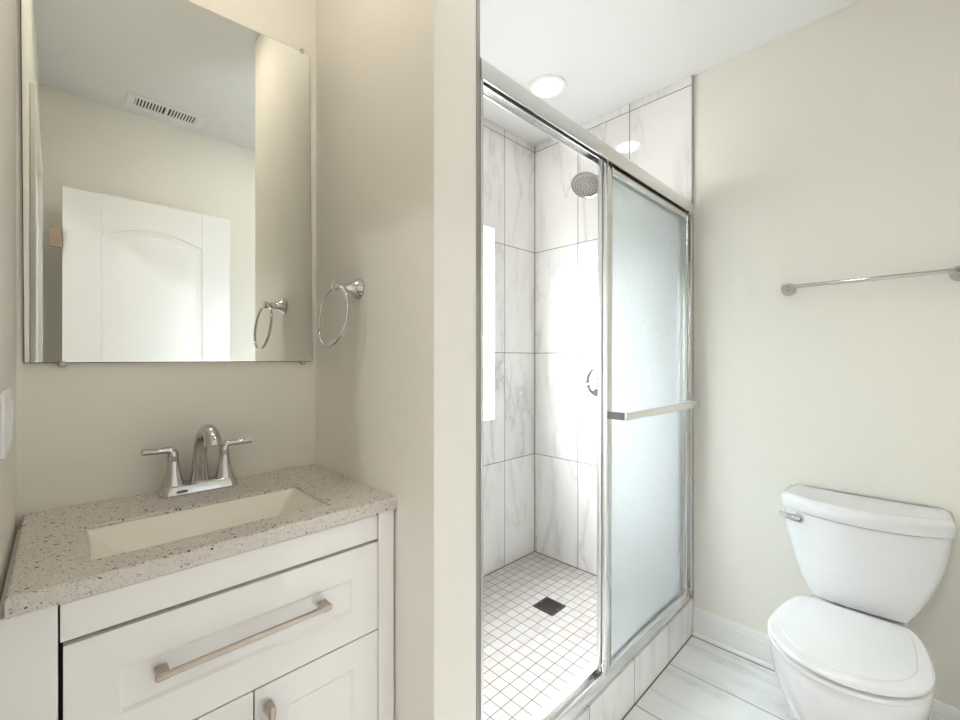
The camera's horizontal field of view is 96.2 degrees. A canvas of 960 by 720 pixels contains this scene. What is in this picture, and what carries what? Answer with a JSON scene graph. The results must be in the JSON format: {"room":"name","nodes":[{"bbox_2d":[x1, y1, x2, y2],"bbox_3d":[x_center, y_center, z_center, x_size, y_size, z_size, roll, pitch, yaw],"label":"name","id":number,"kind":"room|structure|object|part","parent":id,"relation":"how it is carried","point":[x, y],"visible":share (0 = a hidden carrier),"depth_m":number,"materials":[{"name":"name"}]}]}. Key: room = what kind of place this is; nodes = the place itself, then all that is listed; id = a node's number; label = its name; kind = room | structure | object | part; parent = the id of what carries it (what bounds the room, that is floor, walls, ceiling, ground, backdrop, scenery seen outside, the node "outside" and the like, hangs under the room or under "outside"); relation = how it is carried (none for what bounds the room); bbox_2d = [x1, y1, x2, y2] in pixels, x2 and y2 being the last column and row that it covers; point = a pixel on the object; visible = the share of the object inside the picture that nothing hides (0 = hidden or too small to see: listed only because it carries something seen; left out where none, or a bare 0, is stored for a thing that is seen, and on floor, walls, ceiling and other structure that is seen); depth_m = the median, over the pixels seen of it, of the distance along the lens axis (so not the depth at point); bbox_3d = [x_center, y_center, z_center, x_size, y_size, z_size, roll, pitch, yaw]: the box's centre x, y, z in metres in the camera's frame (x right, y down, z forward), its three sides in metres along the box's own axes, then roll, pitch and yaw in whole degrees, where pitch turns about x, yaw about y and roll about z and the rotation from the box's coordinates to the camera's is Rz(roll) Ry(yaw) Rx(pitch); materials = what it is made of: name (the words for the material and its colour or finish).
{"room":"bathroom","nodes":[
{"label":"bathroom","id":0,"kind":"room"},
{"bbox_2d":[0,0,15,599],"bbox_3d":[-0.455,-0.025,0.291,0.118,2.550,1.593,0,0,-44],"label":"wall","id":1,"kind":"structure","parent":0,"point":[7,7],"depth_m":0.73,"materials":[{"name":"beige paint"}]},
{"bbox_2d":[0,389,13,458],"bbox_3d":[-0.752,0.098,0.685,0.009,0.100,0.121,0,0,-44],"label":"outlet plate","id":2,"kind":"object","parent":1,"relation":"attached to","point":[6,403],"visible":1,"depth_m":0.66,"materials":[{"name":"white plastic"}]},
{"bbox_2d":[16,0,315,532],"bbox_3d":[-0.816,-0.025,1.123,0.786,2.550,0.100,0,0,-44],"label":"wall","id":3,"kind":"structure","parent":0,"point":[83,429],"depth_m":1.06,"materials":[{"name":"beige paint"}]},
{"bbox_2d":[20,0,311,366],"bbox_3d":[-0.741,-0.465,1.117,0.621,0.961,0.012,0,0,-44],"label":"vanity mirror","id":4,"kind":"object","parent":3,"relation":"attached to","point":[165,144],"visible":1,"depth_m":1.07,"materials":[{"name":"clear mirror"}]},
{"bbox_2d":[316,0,475,719],"bbox_3d":[-0.379,-0.025,1.300,0.125,2.550,0.929,0,0,-44],"label":"wall partition","id":5,"kind":"structure","parent":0,"point":[396,79],"depth_m":1.00,"materials":[{"name":"beige paint"}]},
{"bbox_2d":[317,278,363,346],"bbox_3d":[-0.356,-0.125,1.124,0.088,0.184,0.163,0,0,-44],"label":"towel ring","id":6,"kind":"object","parent":5,"relation":"attached to","point":[356,288],"visible":1,"depth_m":1.12,"materials":[{"name":"silver metal"}]},
{"bbox_3d":[-0.350,-0.190,1.127,0.074,0.055,0.055,0,0,-44],"label":"post","id":7,"kind":"part","parent":6,"relation":"part of","materials":[{"name":"silver metal"}]},
{"bbox_2d":[476,0,479,719],"bbox_3d":[-0.005,-0.025,1.015,0.011,2.550,0.003,0,0,-44],"label":"trim","id":8,"kind":"structure","parent":5,"relation":"attached to","point":[477,1],"depth_m":1.01,"materials":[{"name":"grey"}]},
{"bbox_2d":[483,118,534,575],"bbox_3d":[-0.173,-0.025,2.235,1.459,2.550,0.160,0,0,-44],"label":"wall","id":9,"kind":"structure","parent":0,"point":[508,159],"depth_m":2.44,"materials":[{"name":"tile"}]},
{"bbox_2d":[483,552,596,719],"bbox_3d":[0.129,1.231,1.855,1.359,0.138,0.806,0,0,-44],"label":"floor","id":10,"kind":"structure","parent":0,"point":[530,654],"depth_m":1.82,"materials":[{"name":"tile"}]},
{"bbox_2d":[533,597,565,615],"bbox_3d":[0.328,1.159,2.031,0.110,0.005,0.110,0,0,-44],"label":"floor drain","id":11,"kind":"object","parent":10,"relation":"on","point":[547,605],"visible":1,"depth_m":2.03,"materials":[{"name":"metal"}]},
{"bbox_2d":[480,0,861,145],"bbox_3d":[0.162,-1.350,1.256,2.368,0.100,2.308,0,0,-44],"label":"ceiling","id":12,"kind":"structure","parent":0,"point":[610,55],"depth_m":1.75,"materials":[{"name":"white paint"}]},
{"bbox_2d":[527,74,566,98],"bbox_3d":[0.319,-1.295,2.052,0.186,0.010,0.186,0,0,-44],"label":"recessed light","id":13,"kind":"object","parent":12,"relation":"in","point":[547,86],"visible":0.91,"depth_m":2.03,"materials":[{"name":"white plastic"}]},
{"bbox_2d":[623,636,795,719],"bbox_3d":[0.342,1.300,1.072,2.368,0.100,1.793,0,0,-44],"label":"floor","id":14,"kind":"structure","parent":0,"point":[704,680],"depth_m":1.63,"materials":[{"name":"tile"}]},
{"bbox_2d":[0,510,393,719],"bbox_3d":[-0.576,0.801,0.952,0.631,0.897,0.476,0,0,-44],"label":"vanity cabinet","id":15,"kind":"object","parent":14,"relation":"on","point":[301,627],"visible":0.85,"depth_m":0.78,"materials":[{"name":"white paint"}]},
{"bbox_2d":[5,464,396,619],"bbox_3d":[-0.579,0.339,0.966,0.627,0.028,0.454,0,0,-44],"label":"countertop","id":16,"kind":"structure","parent":15,"relation":"on","point":[54,564],"depth_m":0.81,"materials":[{"name":"stone"}]},
{"bbox_2d":[141,424,251,498],"bbox_3d":[-0.693,0.237,1.053,0.191,0.174,0.192,0,0,-6],"label":"faucet","id":17,"kind":"object","parent":16,"relation":"on","point":[208,435],"visible":1,"depth_m":1.05,"materials":[{"name":"silver metal"}]},
{"bbox_3d":[-0.755,0.219,1.019,0.022,0.027,0.074,0,0,34],"label":"lever","id":18,"kind":"part","parent":17,"relation":"part of","materials":[{"name":"silver metal"}]},
{"bbox_3d":[-0.741,0.266,1.041,0.045,0.070,0.045,0,0,-44],"label":"handle","id":19,"kind":"part","parent":17,"relation":"part of","materials":[{"name":"silver metal"}]},
{"bbox_3d":[-0.702,0.312,1.079,0.168,0.024,0.058,0,0,-44],"label":"plate","id":20,"kind":"part","parent":17,"relation":"part of","materials":[{"name":"silver metal"}]},
{"bbox_3d":[-0.659,0.229,1.035,0.047,0.156,0.178,0,0,-44],"label":"spout","id":21,"kind":"part","parent":17,"relation":"part of","materials":[{"name":"silver metal"}]},
{"bbox_3d":[-0.663,0.266,1.117,0.045,0.070,0.045,0,0,-44],"label":"handle","id":22,"kind":"part","parent":17,"relation":"part of","materials":[{"name":"silver metal"}]},
{"bbox_3d":[-0.641,0.219,1.131,0.074,0.027,0.022,0,0,-33],"label":"lever","id":23,"kind":"part","parent":17,"relation":"part of","materials":[{"name":"silver metal"}]},
{"bbox_2d":[88,488,323,559],"bbox_3d":[-0.554,0.394,0.908,0.436,0.125,0.235,0,0,-44],"label":"sink","id":24,"kind":"object","parent":16,"relation":"in","point":[106,541],"visible":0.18,"depth_m":0.95,"materials":[{"name":"beige ceramic"}]},
{"bbox_3d":[-0.431,0.384,0.818,0.525,0.056,0.020,0,0,-44],"label":"rail","id":25,"kind":"part","parent":15,"relation":"part of","materials":[{"name":"white paint"}]},
{"bbox_3d":[-0.429,0.518,0.818,0.521,0.199,0.020,0,0,-44],"label":"drawer","id":26,"kind":"part","parent":15,"relation":"part of","materials":[{"name":"white paint"}]},
{"bbox_3d":[-0.523,0.884,0.725,0.256,0.524,0.020,0,0,-44],"label":"cabinet door","id":27,"kind":"part","parent":15,"relation":"part of","materials":[{"name":"white paint"}]},
{"bbox_3d":[-0.418,0.507,0.794,0.294,0.013,0.029,0,0,-44],"label":"handle","id":28,"kind":"part","parent":15,"relation":"part of","materials":[{"name":"silver metal"}]},
{"bbox_3d":[-0.396,0.731,0.815,0.013,0.162,0.029,0,0,-44],"label":"handle","id":29,"kind":"part","parent":15,"relation":"part of","materials":[{"name":"silver metal"}]},
{"bbox_3d":[-0.336,0.884,0.908,0.262,0.524,0.020,0,0,-44],"label":"cabinet door","id":30,"kind":"part","parent":15,"relation":"part of","materials":[{"name":"white paint"}]},
{"bbox_2d":[529,598,692,719],"bbox_3d":[0.449,1.169,1.529,1.357,0.161,0.106,0,0,-44],"label":"shower curb","id":31,"kind":"object","parent":14,"relation":"on","point":[618,697],"visible":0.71,"depth_m":1.57,"materials":[{"name":"tile"}]},
{"bbox_2d":[768,484,956,719],"bbox_3d":[1.128,0.867,1.303,0.677,0.766,0.437,0,0,-44],"label":"toilet","id":32,"kind":"object","parent":14,"relation":"on","point":[846,650],"visible":1,"depth_m":1.30,"materials":[{"name":"white porcelain"},{"name":"polished chrome"}]},
{"bbox_3d":[1.111,0.557,1.531,0.040,0.037,0.082,0,0,-44],"label":"flush lever","id":33,"kind":"part","parent":32,"relation":"part of","materials":[{"name":"silver metal"}]},
{"bbox_3d":[1.025,0.815,1.213,0.400,0.014,0.349,0,0,-44],"label":"seat","id":34,"kind":"part","parent":32,"relation":"part of","materials":[{"name":"white plastic"}]},
{"bbox_3d":[1.105,1.038,1.291,0.614,0.424,0.346,0,0,-44],"label":"bowl","id":35,"kind":"part","parent":32,"relation":"part of","materials":[{"name":"white ceramic"}]},
{"bbox_3d":[1.025,0.792,1.212,0.402,0.020,0.352,0,0,-44],"label":"seat lid","id":36,"kind":"part","parent":32,"relation":"part of","materials":[{"name":"white plastic"}]},
{"bbox_3d":[1.281,0.666,1.453,0.240,0.262,0.421,0,0,-44],"label":"tank","id":37,"kind":"part","parent":32,"relation":"part of","materials":[{"name":"white ceramic"}]},
{"bbox_3d":[1.285,0.508,1.457,0.237,0.050,0.437,0,0,-44],"label":"tank lid","id":38,"kind":"part","parent":32,"relation":"part of","materials":[{"name":"white ceramic"}]},
{"bbox_2d":[535,0,959,708],"bbox_3d":[1.032,-0.025,1.982,0.108,2.550,1.928,0,0,-44],"label":"wall","id":39,"kind":"structure","parent":0,"point":[826,149],"depth_m":1.71,"materials":[{"name":"beige paint"}]},
{"bbox_2d":[571,172,597,198],"bbox_3d":[0.569,-0.920,2.232,0.202,0.149,0.155,0,0,-44],"label":"shower head","id":40,"kind":"object","parent":39,"relation":"attached to","point":[583,184],"visible":0.92,"depth_m":2.20,"materials":[{"name":"silver metal"}]},
{"bbox_2d":[480,57,693,719],"bbox_3d":[0.461,0.185,1.517,1.356,1.806,0.078,0,0,-44],"label":"shower door frame","id":41,"kind":"object","parent":39,"relation":"attached to","point":[496,86],"visible":0.38,"depth_m":1.31,"materials":[{"name":"metal"}]},
{"bbox_2d":[583,367,597,396],"bbox_3d":[0.618,0.118,2.285,0.059,0.160,0.160,0,0,-44],"label":"shower valve","id":42,"kind":"object","parent":39,"relation":"attached to","point":[591,384],"visible":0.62,"depth_m":2.31,"materials":[{"name":"silver metal"}]},
{"bbox_3d":[0.598,0.119,2.292,0.040,0.054,0.090,0,0,-44],"label":"lever","id":43,"kind":"part","parent":42,"relation":"part of","materials":[{"name":"silver metal"}]},
{"bbox_2d":[597,159,603,673],"bbox_3d":[0.661,0.190,1.724,0.704,1.775,0.018,0,0,-44],"label":"sliding shower door","id":44,"kind":"structure","parent":39,"relation":"attached to","point":[600,163],"depth_m":1.48,"materials":[{"name":"metal"}]},
{"bbox_2d":[483,551,774,719],"bbox_3d":[0.508,-0.025,1.476,1.364,2.549,1.878,0,0,-44],"label":"trim","id":45,"kind":"structure","parent":39,"relation":"attached to","point":[533,551],"depth_m":1.85,"materials":[{"name":"tile"}]},
{"bbox_2d":[602,158,699,677],"bbox_3d":[0.703,0.190,1.681,0.723,1.775,0.084,0,0,-44],"label":"sliding shower door","id":46,"kind":"structure","parent":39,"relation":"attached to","point":[646,404],"depth_m":1.64,"materials":[{"name":"glass"}]},
{"bbox_3d":[0.679,1.054,1.704,0.669,0.025,0.016,1,0,-44],"label":"rail","id":47,"kind":"part","parent":46,"relation":"part of","materials":[{"name":"metal"}]},
{"bbox_3d":[0.687,-0.667,1.712,0.669,0.059,0.016,0,0,-44],"label":"rail","id":48,"kind":"part","parent":46,"relation":"part of","materials":[{"name":"metal"}]},
{"bbox_3d":[0.714,0.188,1.639,0.669,0.027,0.010,0,0,-44],"label":"towel handle","id":49,"kind":"part","parent":46,"relation":"part of","materials":[{"name":"metal"}]},
{"bbox_2d":[692,75,693,607],"bbox_3d":[0.972,-0.025,1.970,0.010,2.550,0.006,0,0,-44],"label":"trim","id":50,"kind":"structure","parent":39,"relation":"attached to","point":[692,75],"depth_m":1.97,"materials":[{"name":"grey metal"}]},
{"bbox_2d":[692,606,959,719],"bbox_3d":[1.317,1.187,1.608,0.024,0.122,0.992,0,0,-44],"label":"baseboard","id":51,"kind":"structure","parent":39,"relation":"attached to","point":[748,643],"depth_m":1.82,"materials":[{"name":"white paint"}]},
{"bbox_2d":[781,266,959,295],"bbox_3d":[1.360,-0.279,1.524,0.078,0.050,0.505,0,0,-44],"label":"towel bar","id":52,"kind":"object","parent":39,"relation":"attached to","point":[789,289],"visible":1,"depth_m":1.48,"materials":[{"name":"silver metal"}]},
{"bbox_3d":[1.201,-0.279,1.687,0.078,0.050,0.050,0,0,-44],"label":"post","id":53,"kind":"part","parent":52,"relation":"part of","materials":[{"name":"silver metal"}]},
{"bbox_3d":[1.340,-0.281,1.505,0.014,0.014,0.435,0,0,-44],"label":"rail","id":54,"kind":"part","parent":52,"relation":"part of","materials":[{"name":"silver metal"}]},
{"bbox_3d":[1.519,-0.279,1.362,0.078,0.050,0.050,0,0,-44],"label":"post","id":55,"kind":"part","parent":52,"relation":"part of","materials":[{"name":"silver metal"}]}
]}

